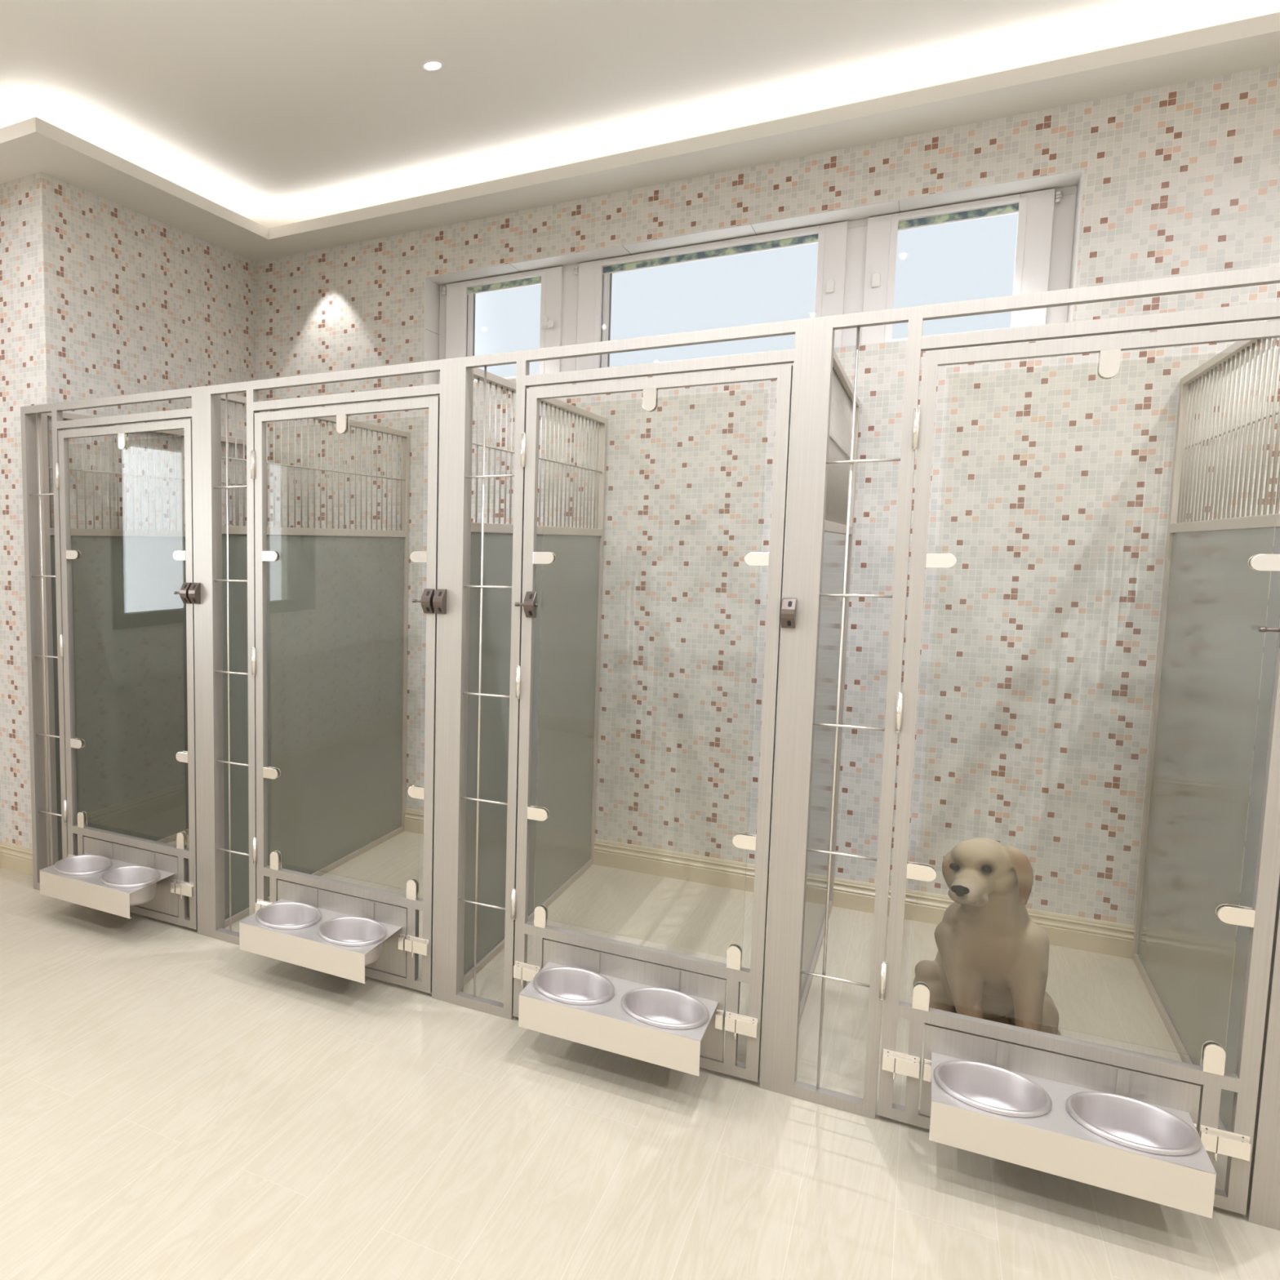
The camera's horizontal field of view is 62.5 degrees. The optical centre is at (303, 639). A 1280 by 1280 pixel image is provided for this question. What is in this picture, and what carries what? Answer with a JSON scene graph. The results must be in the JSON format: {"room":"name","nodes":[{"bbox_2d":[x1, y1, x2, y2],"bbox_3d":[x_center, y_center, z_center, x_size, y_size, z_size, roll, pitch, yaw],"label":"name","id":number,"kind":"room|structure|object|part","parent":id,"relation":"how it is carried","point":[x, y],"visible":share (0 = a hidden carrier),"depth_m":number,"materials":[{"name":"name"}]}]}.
{"room":"dog kennel","nodes":[
{"label":"dog kennel","id":0,"kind":"room"},
{"bbox_2d":[0,795,1,841],"bbox_3d":[-2.625,-0.320,2.216,0.250,2.950,4.924,4,7,33],"label":"wall","id":1,"kind":"structure","parent":0,"point":[0,796],"depth_m":4.17,"materials":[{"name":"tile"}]},
{"bbox_2d":[0,841,1,868],"bbox_3d":[-2.512,1.102,2.280,0.020,0.108,4.524,4,7,33],"label":"baseboard","id":2,"kind":"structure","parent":1,"relation":"attached to","point":[0,842],"depth_m":4.15,"materials":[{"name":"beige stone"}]},
{"bbox_2d":[0,171,49,848],"bbox_3d":[-1.237,-0.493,4.005,0.544,2.950,0.001,4,7,33],"label":"wall","id":3,"kind":"structure","parent":0,"point":[23,362],"depth_m":3.94,"materials":[{"name":"tile"}]},
{"bbox_2d":[1,841,48,875],"bbox_3d":[-1.157,0.928,4.078,0.348,0.108,0.020,4,7,33],"label":"baseboard","id":4,"kind":"structure","parent":3,"relation":"attached to","point":[16,858],"depth_m":4.11,"materials":[{"name":"beige stone"}]},
{"bbox_2d":[41,172,256,530],"bbox_3d":[-0.715,-0.553,4.626,0.340,2.950,1.613,4,7,33],"label":"wall","id":5,"kind":"structure","parent":0,"point":[135,302],"depth_m":4.22,"materials":[{"name":"tile"}]},
{"bbox_2d":[0,12,1279,240],"bbox_3d":[0.105,-1.576,1.177,4.831,0.050,5.437,4,7,33],"label":"trim","id":6,"kind":"structure","parent":5,"relation":"attached to","point":[1266,24],"depth_m":3.43,"materials":[{"name":"beige paint"}]},
{"bbox_2d":[0,831,1279,1279],"bbox_3d":[0.105,1.286,1.454,5.932,0.100,6.538,4,7,33],"label":"floor","id":7,"kind":"structure","parent":0,"point":[177,1102],"depth_m":2.27,"materials":[{"name":"beige tile"}]},
{"bbox_2d":[20,385,409,938],"bbox_3d":[-0.346,0.025,4.108,0.922,1.900,1.768,4,7,33],"label":"kennel","id":8,"kind":"object","parent":7,"relation":"on","point":[131,633],"visible":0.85,"depth_m":3.89,"materials":[{"name":"grey metal"}]},
{"bbox_2d":[29,413,61,866],"bbox_3d":[-0.995,0.056,3.774,0.146,1.843,0.012,4,7,33],"label":"grille","id":9,"kind":"object","parent":8,"relation":"attached to","point":[35,704],"depth_m":3.80,"materials":[{"name":"silver metal"}]},
{"bbox_2d":[53,854,112,875],"bbox_3d":[-0.810,0.864,3.573,0.210,0.090,0.210,4,7,33],"label":"bowl","id":10,"kind":"object","parent":8,"relation":"in","point":[82,864],"visible":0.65,"depth_m":3.64,"materials":[{"name":"metal"}]},
{"bbox_2d":[39,871,131,918],"bbox_3d":[-0.773,0.891,3.418,0.438,0.088,0.010,4,7,33],"label":"tray","id":11,"kind":"object","parent":8,"relation":"on","point":[77,890],"depth_m":3.41,"materials":[{"name":"beige metal"}]},
{"bbox_2d":[39,853,174,893],"bbox_3d":[-0.712,0.838,3.508,0.438,0.002,0.236,4,7,33],"label":"tray","id":12,"kind":"object","parent":8,"relation":"on","point":[92,882],"depth_m":3.48,"materials":[{"name":"white metal"}]},
{"bbox_3d":[-0.643,-0.002,3.535,0.534,1.428,0.006,4,7,33],"label":"glass pane","id":13,"kind":"part","parent":8,"relation":"part of","materials":[{"name":"clear glass"}]},
{"bbox_3d":[-0.682,0.075,3.587,0.922,1.900,0.055,4,7,33],"label":"frame","id":14,"kind":"part","parent":8,"relation":"part of","materials":[{"name":"metal"}]},
{"bbox_3d":[-0.642,0.124,3.548,0.636,1.784,0.026,4,7,33],"label":"kennel door","id":15,"kind":"part","parent":8,"relation":"part of","materials":[{"name":"glass"}]},
{"bbox_2d":[100,865,159,906],"bbox_3d":[-0.614,0.876,3.448,0.210,0.090,0.210,4,7,33],"label":"bowl","id":16,"kind":"object","parent":8,"relation":"in","point":[133,876],"visible":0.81,"depth_m":3.49,"materials":[{"name":"metal"}]},
{"bbox_3d":[-0.619,-0.730,4.383,0.006,0.006,1.417,4,7,33],"label":"cross rod","id":17,"kind":"part","parent":8,"relation":"part of","materials":[{"name":"beige"}]},
{"bbox_3d":[0.087,-0.686,3.932,0.006,0.006,1.417,4,7,33],"label":"cross rod","id":18,"kind":"part","parent":8,"relation":"part of","materials":[{"name":"beige"}]},
{"bbox_2d":[210,356,607,1004],"bbox_3d":[0.625,0.096,3.368,1.835,1.900,0.807,-3,6,-28],"label":"kennel","id":19,"kind":"object","parent":7,"relation":"on","point":[569,589],"visible":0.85,"depth_m":3.12,"materials":[{"name":"silver metal"}]},
{"bbox_2d":[213,393,248,932],"bbox_3d":[-0.239,0.103,3.290,0.146,1.843,0.012,4,7,33],"label":"grille","id":20,"kind":"object","parent":19,"relation":"attached to","point":[221,930],"depth_m":3.26,"materials":[{"name":"silver metal"}]},
{"bbox_2d":[255,902,321,929],"bbox_3d":[-0.048,0.911,3.086,0.210,0.090,0.210,4,7,33],"label":"bowl","id":21,"kind":"object","parent":19,"relation":"in","point":[282,915],"visible":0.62,"depth_m":3.16,"materials":[{"name":"metal"}]},
{"bbox_2d":[239,922,365,983],"bbox_3d":[-0.011,0.939,2.930,0.449,0.088,0.010,4,7,33],"label":"tray","id":22,"kind":"object","parent":19,"relation":"on","point":[310,952],"depth_m":2.92,"materials":[{"name":"beige metal"}]},
{"bbox_2d":[239,898,401,954],"bbox_3d":[0.050,0.885,3.021,0.449,0.002,0.236,4,7,33],"label":"tray","id":23,"kind":"object","parent":19,"relation":"on","point":[308,936],"depth_m":2.99,"materials":[{"name":"white metal"}]},
{"bbox_3d":[0.088,0.123,3.094,0.910,1.900,0.055,4,7,33],"label":"frame","id":24,"kind":"part","parent":19,"relation":"part of","materials":[{"name":"metal"}]},
{"bbox_3d":[0.120,0.171,3.060,0.648,1.784,0.026,4,7,33],"label":"kennel door","id":25,"kind":"part","parent":19,"relation":"part of","materials":[{"name":"glass"}]},
{"bbox_3d":[0.119,0.045,3.048,0.546,1.428,0.006,4,7,33],"label":"glass pane","id":26,"kind":"part","parent":19,"relation":"part of","materials":[{"name":"clear glass"}]},
{"bbox_2d":[318,916,386,964],"bbox_3d":[0.148,0.923,2.960,0.210,0.090,0.210,4,7,33],"label":"bowl","id":27,"kind":"object","parent":19,"relation":"in","point":[342,931],"visible":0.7,"depth_m":3.02,"materials":[{"name":"metal"}]},
{"bbox_3d":[0.854,-0.639,3.442,0.006,0.006,1.417,4,7,33],"label":"cross rod","id":28,"kind":"part","parent":19,"relation":"part of","materials":[{"name":"beige"}]},
{"bbox_2d":[455,315,859,1097],"bbox_3d":[1.391,0.144,2.877,1.834,1.900,0.807,-3,6,-28],"label":"kennel","id":29,"kind":"object","parent":7,"relation":"on","point":[821,417],"visible":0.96,"depth_m":2.48,"materials":[{"name":"silver metal"}]},
{"bbox_2d":[458,365,514,997],"bbox_3d":[0.528,0.150,2.800,0.149,1.843,0.012,4,7,33],"label":"grille","id":30,"kind":"object","parent":29,"relation":"attached to","point":[511,731],"depth_m":2.78,"materials":[{"name":"silver metal"}]},
{"bbox_2d":[533,966,614,1004],"bbox_3d":[0.719,0.959,2.595,0.210,0.090,0.210,4,7,33],"label":"bowl","id":31,"kind":"object","parent":29,"relation":"in","point":[566,984],"visible":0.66,"depth_m":2.66,"materials":[{"name":"metal"}]},
{"bbox_2d":[518,995,700,1075],"bbox_3d":[0.756,0.986,2.440,0.449,0.088,0.010,4,7,33],"label":"panel","id":32,"kind":"object","parent":29,"relation":"on","point":[673,1049],"depth_m":2.43,"materials":[{"name":"beige metal"}]},
{"bbox_2d":[519,961,718,1041],"bbox_3d":[0.818,0.932,2.530,0.449,0.002,0.236,4,7,33],"label":"tray","id":33,"kind":"object","parent":29,"relation":"on","point":[611,1011],"depth_m":2.50,"materials":[{"name":"white metal"}]},
{"bbox_3d":[0.887,0.218,2.570,0.649,1.784,0.026,4,7,33],"label":"kennel door","id":34,"kind":"part","parent":29,"relation":"part of","materials":[{"name":"glass"}]},
{"bbox_3d":[0.887,0.093,2.557,0.547,1.428,0.006,4,7,33],"label":"glass pane","id":35,"kind":"part","parent":29,"relation":"part of","materials":[{"name":"clear glass"}]},
{"bbox_2d":[621,986,709,1029],"bbox_3d":[0.915,0.971,2.470,0.210,0.090,0.210,4,7,33],"label":"bowl","id":36,"kind":"object","parent":29,"relation":"in","point":[666,1008],"visible":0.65,"depth_m":2.54,"materials":[{"name":"metal"}]},
{"bbox_3d":[1.621,-0.592,2.951,0.006,0.006,1.417,4,7,33],"label":"cross rod","id":37,"kind":"part","parent":29,"relation":"part of","materials":[{"name":"beige"}]},
{"bbox_2d":[912,837,1058,1053],"bbox_3d":[1.910,0.865,2.710,0.343,0.681,0.582,4,7,33],"label":"dog","id":38,"kind":"object","parent":7,"relation":"on","point":[991,962],"visible":0.71,"depth_m":2.58},
{"bbox_2d":[793,265,1279,1230],"bbox_3d":[2.158,0.191,2.387,1.834,1.900,0.808,-3,6,-28],"label":"kennel","id":39,"kind":"object","parent":7,"relation":"on","point":[1206,953],"visible":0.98,"depth_m":2.23,"materials":[{"name":"silver metal"}]},
{"bbox_2d":[800,326,900,1088],"bbox_3d":[1.295,0.198,2.310,0.149,1.843,0.012,4,7,33],"label":"grille","id":40,"kind":"object","parent":39,"relation":"attached to","point":[895,608],"depth_m":2.29,"materials":[{"name":"silver metal"}]},
{"bbox_3d":[1.653,0.140,2.067,0.546,1.428,0.006,4,7,33],"label":"glass pane","id":41,"kind":"part","parent":39,"relation":"part of","materials":[{"name":"clear glass"}]},
{"bbox_2d":[933,1060,1052,1117],"bbox_3d":[1.486,1.006,2.105,0.210,0.090,0.210,4,7,33],"label":"bowl","id":42,"kind":"object","parent":39,"relation":"in","point":[988,1087],"visible":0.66,"depth_m":2.16,"materials":[{"name":"metal"}]},
{"bbox_2d":[928,1101,1216,1218],"bbox_3d":[1.523,1.033,1.949,0.449,0.088,0.010,4,7,33],"label":"tray","id":43,"kind":"object","parent":39,"relation":"on","point":[1174,1182],"depth_m":1.93,"materials":[{"name":"beige metal"}]},
{"bbox_2d":[931,1052,1216,1174],"bbox_3d":[1.584,0.980,2.040,0.449,0.002,0.236,4,7,33],"label":"tray","id":44,"kind":"object","parent":39,"relation":"on","point":[1057,1125],"depth_m":2.01,"materials":[{"name":"white metal"}]},
{"bbox_2d":[1066,1091,1200,1155],"bbox_3d":[1.682,1.018,1.980,0.210,0.090,0.210,4,7,33],"label":"bowl","id":45,"kind":"object","parent":39,"relation":"in","point":[1125,1121],"visible":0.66,"depth_m":2.03,"materials":[{"name":"metal"}]},
{"bbox_3d":[2.387,-0.544,2.461,0.006,0.006,1.417,4,7,33],"label":"cross rod","id":46,"kind":"part","parent":39,"relation":"part of","materials":[{"name":"beige"}]},
{"bbox_2d":[0,0,1279,228],"bbox_3d":[0.105,-1.750,1.160,5.932,0.100,6.538,4,7,33],"label":"ceiling","id":47,"kind":"structure","parent":0,"point":[272,113],"depth_m":3.26,"materials":[{"name":"white paint"}]},
{"bbox_2d":[420,58,444,71],"bbox_3d":[0.425,-1.897,3.207,0.081,0.009,0.081,4,7,33],"label":"recessed light","id":48,"kind":"object","parent":47,"relation":"in","point":[432,64],"visible":1,"depth_m":3.20,"materials":[{"name":"white plastic"}]},
{"bbox_2d":[255,64,1279,925],"bbox_3d":[1.922,-0.473,3.805,5.388,2.950,0.250,4,7,33],"label":"wall","id":49,"kind":"structure","parent":0,"point":[1056,475],"depth_m":3.49,"materials":[{"name":"tile"}]},
{"bbox_2d":[442,266,563,382],"bbox_3d":[0.888,-1.400,4.406,0.566,0.484,0.075,4,7,33],"label":"window","id":50,"kind":"structure","parent":49,"relation":"in","point":[460,296],"depth_m":4.39,"materials":[{"name":"white plastic"}]},
{"bbox_2d":[467,276,541,294],"bbox_3d":[0.912,-1.608,4.400,0.383,0.038,0.010,4,7,33],"label":"blind","id":51,"kind":"object","parent":50,"relation":"attached to","point":[530,281],"depth_m":4.40,"materials":[{"name":"green plastic"}]},
{"bbox_3d":[1.069,-1.397,4.262,0.060,0.056,0.029,4,7,33],"label":"handle","id":52,"kind":"part","parent":50,"relation":"part of","materials":[{"name":"white plastic"}]},
{"bbox_2d":[0,32,1279,262],"bbox_3d":[0.105,-1.557,1.179,5.332,0.012,5.938,4,7,33],"label":"crown molding","id":53,"kind":"structure","parent":49,"relation":"attached to","point":[34,153],"depth_m":3.62,"materials":[{"name":"beige paint"}]},
{"bbox_2d":[573,221,848,370],"bbox_3d":[1.610,-1.357,3.953,1.033,0.484,0.060,4,7,33],"label":"window","id":54,"kind":"structure","parent":49,"relation":"in","point":[594,277],"depth_m":3.93,"materials":[{"name":"white plastic"}]},
{"bbox_2d":[603,234,818,274],"bbox_3d":[1.629,-1.563,3.942,0.843,0.038,0.010,4,7,33],"label":"blind","id":55,"kind":"object","parent":54,"relation":"attached to","point":[806,239],"depth_m":3.92,"materials":[{"name":"green plastic"}]},
{"bbox_3d":[1.993,-1.342,3.680,0.027,0.052,0.014,4,7,33],"label":"handle","id":56,"kind":"part","parent":54,"relation":"part of","materials":[{"name":"white plastic"}]},
{"bbox_2d":[422,168,1084,385],"bbox_3d":[1.603,-1.355,3.909,2.363,0.495,0.222,4,7,33],"label":"trim","id":57,"kind":"structure","parent":49,"relation":"attached to","point":[432,283],"depth_m":3.73,"materials":[{"name":"white plastic"}]},
{"bbox_2d":[438,185,1077,383],"bbox_3d":[1.645,-1.361,3.974,2.355,0.487,0.066,4,7,33],"label":"trim","id":58,"kind":"structure","parent":49,"relation":"attached to","point":[1064,215],"depth_m":3.65,"materials":[{"name":"white plastic"}]},
{"bbox_2d":[404,808,1133,959],"bbox_3d":[1.849,0.952,3.829,4.988,0.108,0.020,4,7,33],"label":"baseboard","id":59,"kind":"structure","parent":49,"relation":"attached to","point":[1113,939],"depth_m":3.69,"materials":[{"name":"beige stone"}]},
{"bbox_2d":[860,188,1062,344],"bbox_3d":[2.340,-1.312,3.487,0.574,0.484,0.060,4,7,33],"label":"window","id":60,"kind":"structure","parent":49,"relation":"in","point":[1035,210],"depth_m":3.44,"materials":[{"name":"white plastic"}]},
{"bbox_3d":[2.119,-1.335,3.599,0.027,0.052,0.014,4,7,33],"label":"handle","id":61,"kind":"part","parent":60,"relation":"part of","materials":[{"name":"white plastic"}]},
{"bbox_2d":[897,203,1018,231],"bbox_3d":[2.342,-1.519,3.486,0.381,0.038,0.010,4,7,33],"label":"blind","id":62,"kind":"object","parent":60,"relation":"attached to","point":[1007,208],"depth_m":3.48,"materials":[{"name":"green plastic"}]}
]}

